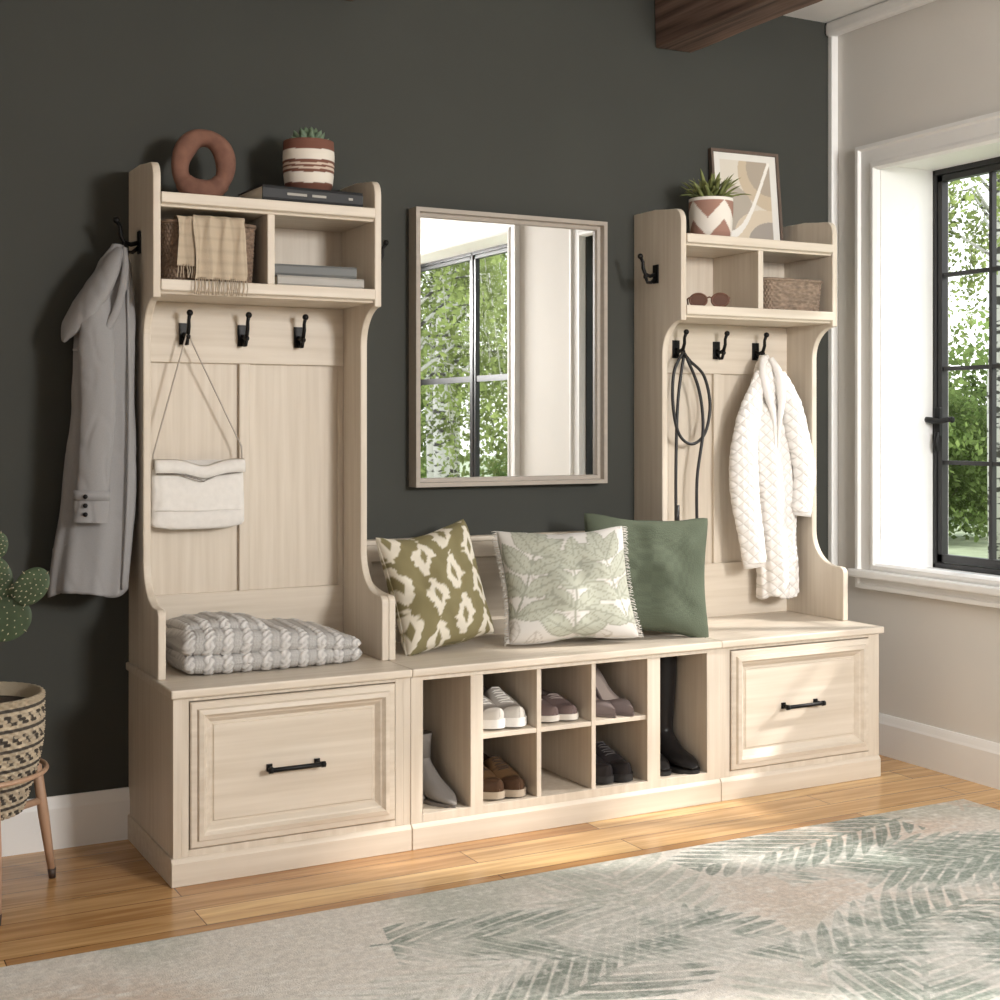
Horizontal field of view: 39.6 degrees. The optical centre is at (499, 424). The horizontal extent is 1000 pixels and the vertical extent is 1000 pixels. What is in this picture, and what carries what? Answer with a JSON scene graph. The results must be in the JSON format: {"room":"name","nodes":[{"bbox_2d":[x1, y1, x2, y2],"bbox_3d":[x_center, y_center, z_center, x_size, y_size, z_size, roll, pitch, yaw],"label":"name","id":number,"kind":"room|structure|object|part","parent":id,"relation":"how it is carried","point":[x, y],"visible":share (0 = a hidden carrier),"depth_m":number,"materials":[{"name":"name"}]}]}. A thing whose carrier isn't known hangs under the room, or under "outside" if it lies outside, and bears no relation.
{"room":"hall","nodes":[
{"label":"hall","id":0,"kind":"room"},
{"bbox_2d":[0,0,827,798],"bbox_3d":[-1.036,-0.150,3.750,5.560,2.500,0.120,0,0,-28],"label":"wall","id":1,"kind":"structure","parent":0,"point":[567,109],"depth_m":4.04,"materials":[{"name":"grey paint"}]},
{"bbox_2d":[1,787,129,856],"bbox_3d":[-1.098,1.032,3.640,5.147,0.135,0.016,0,0,-28],"label":"baseboard","id":2,"kind":"structure","parent":1,"relation":"attached to","point":[101,816],"depth_m":3.63,"materials":[{"name":"white paint"}]},
{"bbox_2d":[409,206,607,487],"bbox_3d":[0.034,-0.227,4.222,0.658,0.818,0.053,0,0,-28],"label":"wall mirror","id":3,"kind":"object","parent":1,"relation":"attached to","point":[508,313],"visible":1,"depth_m":4.22,"materials":[{"name":"clear glass"}]},
{"bbox_2d":[828,36,837,565],"bbox_3d":[1.160,-0.150,4.842,0.030,2.500,0.022,0,0,-28],"label":"trim","id":4,"kind":"structure","parent":1,"relation":"attached to","point":[832,41],"depth_m":4.83,"materials":[{"name":"white paint"}]},
{"bbox_2d":[0,755,999,966],"bbox_3d":[0.452,1.150,0.962,5.560,0.100,6.400,0,0,-28],"label":"floor","id":5,"kind":"structure","parent":0,"point":[106,895],"depth_m":3.42,"materials":[{"name":"brown wood"}]},
{"bbox_2d":[0,756,55,925],"bbox_3d":[-1.216,0.940,3.204,0.336,0.322,0.340,0,0,-6],"label":"plant stand","id":6,"kind":"object","parent":5,"relation":"on","point":[40,800],"visible":0.73,"depth_m":3.34,"materials":[{"name":"brown wood"}]},
{"bbox_3d":[-1.117,0.930,3.078,0.026,0.303,0.069,0,0,-28],"label":"leg","id":7,"kind":"part","parent":6,"relation":"part of","materials":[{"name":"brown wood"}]},
{"bbox_2d":[0,681,45,820],"bbox_3d":[-1.216,0.757,3.206,0.321,0.275,0.321,0,0,0],"label":"basket","id":8,"kind":"object","parent":6,"relation":"on","point":[22,705],"depth_m":3.15,"materials":[{"name":"beige wicker"}]},
{"bbox_2d":[0,532,49,820],"bbox_3d":[-1.216,0.556,3.206,0.321,0.678,0.321,0,0,45],"label":"potted cactus","id":9,"kind":"object","parent":6,"relation":"on","point":[22,705],"visible":0.93,"depth_m":3.18,"materials":[{"name":"plant"}]},
{"bbox_3d":[-1.103,0.930,3.354,0.025,0.303,0.070,0,0,29],"label":"leg","id":10,"kind":"part","parent":6,"relation":"part of","materials":[{"name":"brown wood"}]},
{"bbox_2d":[113,162,411,887],"bbox_3d":[-0.603,0.212,3.639,0.757,1.775,0.487,0,0,-28],"label":"hall tree","id":11,"kind":"object","parent":5,"relation":"on","point":[232,775],"visible":0.94,"depth_m":3.67,"materials":[{"name":"beige wood"}]},
{"bbox_2d":[48,244,135,597],"bbox_3d":[-1.041,-0.013,3.547,0.203,0.903,0.182,0,0,27],"label":"coat","id":12,"kind":"object","parent":11,"relation":"hanging from","point":[91,551],"visible":1,"depth_m":3.50,"materials":[{"name":"grey fabric"}]},
{"bbox_2d":[61,247,128,351],"bbox_3d":[-1.023,-0.320,3.518,0.158,0.272,0.104,0,0,-28],"label":"collar","id":13,"kind":"object","parent":12,"relation":"attached to","point":[97,319],"depth_m":3.49,"materials":[{"name":"grey fabric"}]},
{"bbox_3d":[-0.909,-0.022,3.574,0.020,1.306,0.310,0,0,-28],"label":"panel","id":14,"kind":"part","parent":11,"relation":"part of","materials":[{"name":"brown wood"}]},
{"bbox_2d":[151,334,245,529],"bbox_3d":[-0.809,0.017,3.728,0.255,0.521,0.057,0,0,-28],"label":"handbag","id":15,"kind":"object","parent":11,"relation":"hanging from","point":[185,494],"visible":0.98,"depth_m":3.71,"materials":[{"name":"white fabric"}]},
{"bbox_2d":[171,129,235,195],"bbox_3d":[-0.780,-0.683,3.659,0.167,0.189,0.074,0,0,-10],"label":"ring vase","id":16,"kind":"object","parent":11,"relation":"on","point":[188,144],"visible":0.92,"depth_m":3.63,"materials":[{"name":"ceramic"}]},
{"bbox_2d":[161,219,256,282],"bbox_3d":[-0.787,-0.445,3.662,0.257,0.155,0.223,0,0,-28],"label":"wicker basket","id":17,"kind":"object","parent":11,"relation":"on","point":[169,227],"visible":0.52,"depth_m":3.54,"materials":[{"name":"brown wicker"}]},
{"bbox_2d":[173,214,247,296],"bbox_3d":[-0.758,-0.433,3.588,0.183,0.206,0.136,0,0,-28],"label":"scarf","id":18,"kind":"object","parent":17,"relation":"on","point":[216,246],"visible":0.98,"depth_m":3.54,"materials":[{"name":"beige fabric"}]},
{"bbox_3d":[-0.713,0.008,3.844,0.580,1.246,0.018,0,0,-28],"label":"panel","id":19,"kind":"part","parent":11,"relation":"part of","materials":[{"name":"brown wood"}]},
{"bbox_3d":[-0.705,-0.249,3.830,0.580,0.162,0.014,0,0,-28],"label":"hook rail","id":20,"kind":"part","parent":11,"relation":"part of","materials":[{"name":"brown wood"}]},
{"bbox_3d":[-0.705,0.543,3.830,0.580,0.176,0.014,0,0,-28],"label":"rail","id":21,"kind":"part","parent":11,"relation":"part of","materials":[{"name":"brown wood"}]},
{"bbox_2d":[166,611,361,674],"bbox_3d":[-0.628,0.560,3.671,0.494,0.139,0.264,0,0,-28],"label":"knitted throw","id":22,"kind":"object","parent":11,"relation":"on","point":[206,643],"visible":0.98,"depth_m":3.56,"materials":[{"name":"fabric"}]},
{"bbox_2d":[157,279,374,308],"bbox_3d":[-0.651,-0.348,3.728,0.580,0.037,0.245,0,0,-28],"label":"shelf","id":23,"kind":"object","parent":11,"relation":"attached to","point":[171,293],"depth_m":3.68,"materials":[{"name":"brown wood"}]},
{"bbox_2d":[161,191,374,231],"bbox_3d":[-0.650,-0.568,3.728,0.580,0.036,0.247,0,0,-28],"label":"shelf","id":24,"kind":"object","parent":11,"relation":"attached to","point":[288,216],"depth_m":3.66,"materials":[{"name":"brown wood"}]},
{"bbox_3d":[-0.611,0.641,3.646,0.628,0.021,0.464,0,0,-28],"label":"seat","id":25,"kind":"part","parent":11,"relation":"part of","materials":[{"name":"brown wood"}]},
{"bbox_3d":[-0.612,1.067,3.648,0.625,0.066,0.460,0,0,-28],"label":"moulding","id":26,"kind":"part","parent":11,"relation":"part of","materials":[{"name":"brown wood"}]},
{"bbox_3d":[-0.515,0.840,3.469,0.533,0.350,0.066,0,0,-28],"label":"drawer","id":27,"kind":"part","parent":11,"relation":"part of","materials":[{"name":"brown wood"}]},
{"bbox_3d":[-0.505,0.844,3.438,0.151,0.018,0.040,0,0,-28],"label":"handle","id":28,"kind":"part","parent":11,"relation":"part of","materials":[{"name":"black metal"}]},
{"bbox_2d":[238,184,362,206],"bbox_3d":[-0.541,-0.607,3.768,0.285,0.040,0.195,0,0,-30],"label":"book","id":29,"kind":"object","parent":11,"relation":"on","point":[268,192],"visible":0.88,"depth_m":3.68,"materials":[{"name":"black paper"}]},
{"bbox_2d":[283,127,334,189],"bbox_3d":[-0.520,-0.717,3.776,0.140,0.179,0.140,0,0,41],"label":"potted succulent","id":30,"kind":"object","parent":29,"relation":"on","point":[308,158],"visible":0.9,"depth_m":3.72,"materials":[{"name":"ceramic"}]},
{"bbox_2d":[275,275,363,288],"bbox_3d":[-0.520,-0.381,3.785,0.246,0.027,0.184,0,0,-29],"label":"book","id":31,"kind":"object","parent":11,"relation":"on","point":[279,279],"visible":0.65,"depth_m":3.70,"materials":[{"name":"beige paper"}]},
{"bbox_2d":[275,263,356,278],"bbox_3d":[-0.529,-0.410,3.780,0.232,0.030,0.176,0,0,-26],"label":"book","id":32,"kind":"object","parent":31,"relation":"on","point":[280,269],"visible":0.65,"depth_m":3.70,"materials":[{"name":"grey paper"}]},
{"bbox_3d":[-0.379,-0.022,3.857,0.020,1.306,0.310,0,0,-28],"label":"panel","id":33,"kind":"part","parent":11,"relation":"part of","materials":[{"name":"brown wood"}]},
{"bbox_2d":[0,799,999,999],"bbox_3d":[0.572,1.095,2.250,3.085,0.008,2.458,0,0,-28],"label":"area rug","id":34,"kind":"object","parent":5,"relation":"on","point":[904,904],"visible":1,"depth_m":2.96,"materials":[{"name":"beige carpet"}]},
{"bbox_2d":[367,531,721,849],"bbox_3d":[0.102,0.713,4.027,0.992,0.774,0.465,0,0,-28],"label":"bench","id":35,"kind":"object","parent":5,"relation":"on","point":[555,761],"visible":0.57,"depth_m":3.90,"materials":[{"name":"beige wood"}]},
{"bbox_3d":[-0.362,0.478,3.866,0.020,0.305,0.310,0,0,-28],"label":"arm panel","id":36,"kind":"part","parent":35,"relation":"part of","materials":[{"name":"brown wood"}]},
{"bbox_2d":[376,519,493,655],"bbox_3d":[-0.180,0.456,3.913,0.338,0.368,0.182,0,0,-38],"label":"cushion","id":37,"kind":"object","parent":35,"relation":"on","point":[433,579],"visible":0.96,"depth_m":3.84,"materials":[{"name":"fabric"}]},
{"bbox_3d":[0.001,0.489,4.216,0.950,0.283,0.035,0,0,-28],"label":"backrest","id":38,"kind":"part","parent":35,"relation":"part of","materials":[{"name":"brown wood"}]},
{"bbox_2d":[423,730,456,807],"bbox_3d":[-0.187,0.928,3.773,0.079,0.172,0.244,0,0,-34],"label":"boot","id":39,"kind":"object","parent":35,"relation":"on","point":[437,792],"visible":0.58,"depth_m":3.73,"materials":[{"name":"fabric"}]},
{"bbox_3d":[0.003,0.340,4.214,0.950,0.016,0.040,0,0,-28],"label":"rail","id":40,"kind":"part","parent":35,"relation":"part of","materials":[{"name":"brown wood"}]},
{"bbox_2d":[483,695,504,728],"bbox_3d":[-0.068,0.779,3.858,0.104,0.089,0.266,0,0,-31],"label":"sneaker","id":41,"kind":"object","parent":35,"relation":"on","point":[493,716],"visible":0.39,"depth_m":3.75,"materials":[{"name":"fabric"}]},
{"bbox_2d":[483,765,504,799],"bbox_3d":[-0.068,0.971,3.858,0.099,0.085,0.266,0,0,-31],"label":"shoe","id":42,"kind":"object","parent":35,"relation":"on","point":[493,787],"visible":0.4,"depth_m":3.75,"materials":[{"name":"leather"}]},
{"bbox_2d":[483,753,525,796],"bbox_3d":[-0.005,0.971,3.885,0.099,0.085,0.266,0,0,-26],"label":"sneaker","id":43,"kind":"object","parent":35,"relation":"on","point":[514,785],"visible":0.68,"depth_m":3.82,"materials":[{"name":"leather"}]},
{"bbox_2d":[483,685,526,726],"bbox_3d":[-0.005,0.779,3.885,0.104,0.089,0.266,0,0,-26],"label":"sneaker","id":44,"kind":"object","parent":35,"relation":"on","point":[513,717],"visible":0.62,"depth_m":3.81,"materials":[{"name":"fabric"}]},
{"bbox_2d":[541,698,559,721],"bbox_3d":[0.086,0.791,3.944,0.095,0.065,0.259,0,0,-31],"label":"sneaker","id":45,"kind":"object","parent":35,"relation":"on","point":[549,713],"visible":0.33,"depth_m":3.84,"materials":[{"name":"fabric"}]},
{"bbox_3d":[0.102,0.641,4.027,0.990,0.021,0.464,0,0,-28],"label":"seat","id":46,"kind":"part","parent":35,"relation":"part of","materials":[{"name":"brown wood"}]},
{"bbox_2d":[541,688,577,719],"bbox_3d":[0.146,0.791,3.969,0.095,0.065,0.259,0,0,-26],"label":"sneaker","id":47,"kind":"object","parent":35,"relation":"on","point":[567,710],"visible":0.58,"depth_m":3.89,"materials":[{"name":"fabric"}]},
{"bbox_2d":[483,711,645,738],"bbox_3d":[0.081,0.832,4.021,0.525,0.013,0.431,0,0,-28],"label":"shelf","id":48,"kind":"object","parent":35,"relation":"attached to","point":[587,722],"depth_m":3.84,"materials":[{"name":"brown wood"}]},
{"bbox_3d":[0.101,1.067,4.029,0.988,0.066,0.460,0,0,-28],"label":"moulding","id":49,"kind":"part","parent":35,"relation":"part of","materials":[{"name":"brown wood"}]},
{"bbox_2d":[491,526,643,645],"bbox_3d":[0.193,0.463,4.036,0.416,0.327,0.199,0,0,-19],"label":"cushion","id":50,"kind":"object","parent":35,"relation":"on","point":[570,585],"visible":1,"depth_m":3.98,"materials":[{"name":"fabric"}]},
{"bbox_2d":[596,755,613,783],"bbox_3d":[0.240,0.970,4.023,0.099,0.087,0.266,0,0,-31],"label":"shoe","id":51,"kind":"object","parent":35,"relation":"on","point":[603,776],"visible":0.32,"depth_m":3.91,"materials":[{"name":"leather"}]},
{"bbox_2d":[596,697,615,717],"bbox_3d":[0.256,0.755,4.002,0.086,0.138,0.229,0,0,-38],"label":"heels","id":52,"kind":"object","parent":35,"relation":"on","point":[604,708],"visible":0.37,"depth_m":3.93,"materials":[{"name":"fabric"}]},
{"bbox_2d":[596,741,632,781],"bbox_3d":[0.304,0.970,4.050,0.099,0.087,0.266,0,0,-26],"label":"shoe","id":53,"kind":"object","parent":35,"relation":"on","point":[622,769],"visible":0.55,"depth_m":3.96,"materials":[{"name":"leather"}]},
{"bbox_2d":[596,666,633,715],"bbox_3d":[0.316,0.755,4.026,0.086,0.138,0.229,0,0,-33],"label":"heels","id":54,"kind":"object","parent":35,"relation":"on","point":[622,706],"visible":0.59,"depth_m":4.03,"materials":[{"name":"fabric"}]},
{"bbox_2d":[584,513,708,637],"bbox_3d":[0.437,0.452,4.149,0.396,0.377,0.155,0,0,-4],"label":"cushion","id":55,"kind":"object","parent":35,"relation":"on","point":[666,559],"visible":0.62,"depth_m":4.12,"materials":[{"name":"fabric"}]},
{"bbox_2d":[660,753,670,775],"bbox_3d":[0.428,0.846,4.112,0.093,0.338,0.224,0,0,-30],"label":"boot","id":56,"kind":"object","parent":35,"relation":"on","point":[665,770],"visible":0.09,"depth_m":4.02,"materials":[{"name":"black leather"}]},
{"bbox_2d":[660,656,699,773],"bbox_3d":[0.513,0.846,4.126,0.093,0.338,0.224,0,0,-30],"label":"boot","id":57,"kind":"object","parent":35,"relation":"on","point":[681,761],"visible":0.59,"depth_m":4.13,"materials":[{"name":"black leather"}]},
{"bbox_2d":[634,209,883,800],"bbox_3d":[0.791,0.212,4.383,0.699,1.775,0.487,0,0,-28],"label":"hall tree","id":58,"kind":"object","parent":5,"relation":"on","point":[799,679],"visible":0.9,"depth_m":4.41,"materials":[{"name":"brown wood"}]},
{"bbox_3d":[0.512,-0.022,4.333,0.020,1.306,0.310,0,0,-28],"label":"panel","id":59,"kind":"part","parent":58,"relation":"part of","materials":[{"name":"brown wood"}]},
{"bbox_2d":[671,351,711,520],"bbox_3d":[0.616,0.138,4.466,0.157,0.748,0.023,0,0,-24],"label":"leash","id":60,"kind":"object","parent":58,"relation":"hanging from","point":[683,355],"visible":0.85,"depth_m":4.45,"materials":[{"name":"black leather"}]},
{"bbox_2d":[687,292,729,306],"bbox_3d":[0.660,-0.392,4.420,0.137,0.048,0.129,0,0,4],"label":"sunglasses","id":61,"kind":"object","parent":58,"relation":"on","point":[718,299],"visible":0.85,"depth_m":4.36,"materials":[{"name":"brown plastic"}]},
{"bbox_2d":[680,168,749,235],"bbox_3d":[0.678,-0.696,4.428,0.225,0.218,0.222,0,0,-28],"label":"potted succulent","id":62,"kind":"object","parent":58,"relation":"on","point":[710,208],"visible":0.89,"depth_m":4.36,"materials":[{"name":"white ceramic"}]},
{"bbox_3d":[0.707,0.008,4.603,0.580,1.246,0.018,0,0,-28],"label":"panel","id":63,"kind":"part","parent":58,"relation":"part of","materials":[{"name":"brown wood"}]},
{"bbox_3d":[0.715,-0.249,4.589,0.580,0.162,0.014,0,0,-28],"label":"hook rail","id":64,"kind":"part","parent":58,"relation":"part of","materials":[{"name":"brown wood"}]},
{"bbox_2d":[708,148,783,240],"bbox_3d":[0.822,-0.751,4.636,0.270,0.330,0.052,0,0,-25],"label":"framed print","id":65,"kind":"object","parent":58,"relation":"on","point":[758,214],"visible":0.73,"depth_m":4.65,"materials":[{"name":"beige paper"}]},
{"bbox_3d":[0.715,0.543,4.589,0.580,0.176,0.014,0,0,-28],"label":"rail","id":66,"kind":"part","parent":58,"relation":"part of","materials":[{"name":"brown wood"}]},
{"bbox_2d":[680,305,832,327],"bbox_3d":[0.769,-0.348,4.487,0.580,0.037,0.245,0,0,-28],"label":"shelf","id":67,"kind":"object","parent":58,"relation":"attached to","point":[691,316],"depth_m":4.43,"materials":[{"name":"brown wood"}]},
{"bbox_2d":[686,233,833,262],"bbox_3d":[0.770,-0.568,4.486,0.580,0.036,0.247,0,0,-28],"label":"shelf","id":68,"kind":"object","parent":58,"relation":"attached to","point":[700,248],"depth_m":4.44,"materials":[{"name":"brown wood"}]},
{"bbox_2d":[729,354,815,599],"bbox_3d":[0.882,0.171,4.579,0.326,0.810,0.143,0,0,-22],"label":"quilted jacket","id":69,"kind":"object","parent":58,"relation":"hanging from","point":[772,463],"visible":1,"depth_m":4.55,"materials":[{"name":"white fabric"}]},
{"bbox_2d":[763,277,822,310],"bbox_3d":[0.906,-0.419,4.554,0.257,0.103,0.209,0,0,-28],"label":"wicker basket","id":70,"kind":"object","parent":58,"relation":"on","point":[778,293],"visible":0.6,"depth_m":4.46,"materials":[{"name":"brown wicker"}]},
{"bbox_3d":[0.817,0.641,4.408,0.630,0.021,0.464,0,0,-28],"label":"seat","id":71,"kind":"part","parent":58,"relation":"part of","materials":[{"name":"brown wood"}]},
{"bbox_3d":[0.905,0.840,4.228,0.533,0.350,0.066,0,0,-28],"label":"drawer","id":72,"kind":"part","parent":58,"relation":"part of","materials":[{"name":"brown wood"}]},
{"bbox_3d":[0.811,1.067,4.408,0.618,0.066,0.460,0,0,-28],"label":"moulding","id":73,"kind":"part","parent":58,"relation":"part of","materials":[{"name":"brown wood"}]},
{"bbox_3d":[0.915,0.844,4.196,0.151,0.018,0.040,0,0,-28],"label":"handle","id":74,"kind":"part","parent":58,"relation":"part of","materials":[{"name":"black metal"}]},
{"bbox_3d":[1.041,-0.022,4.615,0.020,1.306,0.310,0,0,-28],"label":"panel","id":75,"kind":"part","parent":58,"relation":"part of","materials":[{"name":"brown wood"}]},
{"bbox_2d":[689,196,732,235],"bbox_3d":[0.670,-0.651,4.417,0.140,0.130,0.140,0,0,-28],"label":"pot","id":76,"kind":"object","parent":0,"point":[708,215],"depth_m":4.36,"materials":[{"name":"ceramic"}]},
{"bbox_2d":[783,0,886,22],"bbox_3d":[0.447,-1.450,0.971,5.560,0.100,6.420,0,0,-28],"label":"ceiling","id":77,"kind":"structure","parent":0,"point":[825,11],"depth_m":4.68,"materials":[{"name":"white paint"}]},
{"bbox_2d":[655,0,821,51],"bbox_3d":[2.024,-1.310,1.802,0.148,0.181,6.200,0,0,-28],"label":"beam","id":78,"kind":"structure","parent":77,"relation":"attached to","point":[681,25],"depth_m":4.30,"materials":[{"name":"brown wood"}]},
{"bbox_2d":[838,0,999,742],"bbox_3d":[2.766,-0.150,2.198,0.313,2.500,6.200,0,0,-28],"label":"wall","id":79,"kind":"structure","parent":0,"point":[936,63],"depth_m":4.54,"materials":[{"name":"white paint"}]},
{"bbox_2d":[826,0,936,36],"bbox_3d":[2.608,-1.375,2.114,0.045,0.050,6.200,0,0,-28],"label":"trim","id":80,"kind":"structure","parent":79,"relation":"attached to","point":[889,8],"depth_m":4.64,"materials":[{"name":"white paint"}]},
{"bbox_2d":[847,111,999,608],"bbox_3d":[1.721,-0.195,4.062,0.325,1.497,1.694,0,0,-28],"label":"window","id":81,"kind":"structure","parent":79,"relation":"in","point":[902,274],"depth_m":4.69,"materials":[{"name":"white paint"}]},
{"bbox_3d":[1.710,0.501,4.056,0.300,0.026,1.694,0,0,-28],"label":"sill","id":82,"kind":"part","parent":81,"relation":"part of","materials":[{"name":"white paint"}]},
{"bbox_3d":[1.496,0.015,4.708,0.046,0.151,0.127,0,0,-28],"label":"latch handle","id":83,"kind":"part","parent":81,"relation":"part of","materials":[{"name":"black metal"}]},
{"bbox_3d":[1.743,-0.192,4.074,0.275,1.365,1.480,0,0,-28],"label":"frame","id":84,"kind":"part","parent":81,"relation":"part of","materials":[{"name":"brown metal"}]},
{"bbox_3d":[1.617,-0.192,4.560,0.028,1.317,0.455,0,0,-28],"label":"sash","id":85,"kind":"part","parent":81,"relation":"part of","materials":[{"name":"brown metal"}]},
{"bbox_2d":[879,713,999,789],"bbox_3d":[2.621,1.032,2.121,0.016,0.135,6.200,0,0,-28],"label":"baseboard","id":86,"kind":"structure","parent":79,"relation":"attached to","point":[973,759],"depth_m":4.40,"materials":[{"name":"white paint"}]},
{"label":"outside","id":87,"kind":"structure","parent":0,"visible":0},
{"bbox_2d":[948,515,987,557],"bbox_3d":[26.713,1.650,18.498,57.190,0.100,120.000,0,0,-28],"label":"ground","id":88,"kind":"structure","parent":87,"point":[959,545],"depth_m":18.46,"materials":[{"name":"green plant"}]},
{"bbox_2d":[948,370,987,542],"bbox_3d":[5.881,0.665,19.127,2.920,2.966,2.981,0,0,11],"label":"shrub","id":89,"kind":"object","parent":88,"relation":"on","point":[967,426],"visible":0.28,"depth_m":18.50,"materials":[{"name":"green plant"}]},
{"bbox_2d":[948,311,988,520],"bbox_3d":[9.309,0.156,23.813,4.607,4.583,4.513,0,0,9],"label":"shrub","id":90,"kind":"object","parent":88,"relation":"on","point":[969,352],"visible":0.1,"depth_m":24.36,"materials":[{"name":"green plant"}]},
{"bbox_2d":[948,172,999,559],"bbox_3d":[5.652,-2.149,15.464,2.748,7.503,2.696,0,0,2],"label":"birch tree","id":91,"kind":"object","parent":88,"relation":"on","point":[979,199],"visible":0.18,"depth_m":15.36,"materials":[{"name":"green plant"}]},
{"bbox_2d":[948,172,999,300],"bbox_3d":[3.006,-2.149,11.973,2.748,7.503,2.696,0,0,-12],"label":"birch tree","id":92,"kind":"object","parent":88,"relation":"on","point":[968,198],"visible":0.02,"depth_m":11.75,"materials":[{"name":"green plant"}]}
]}

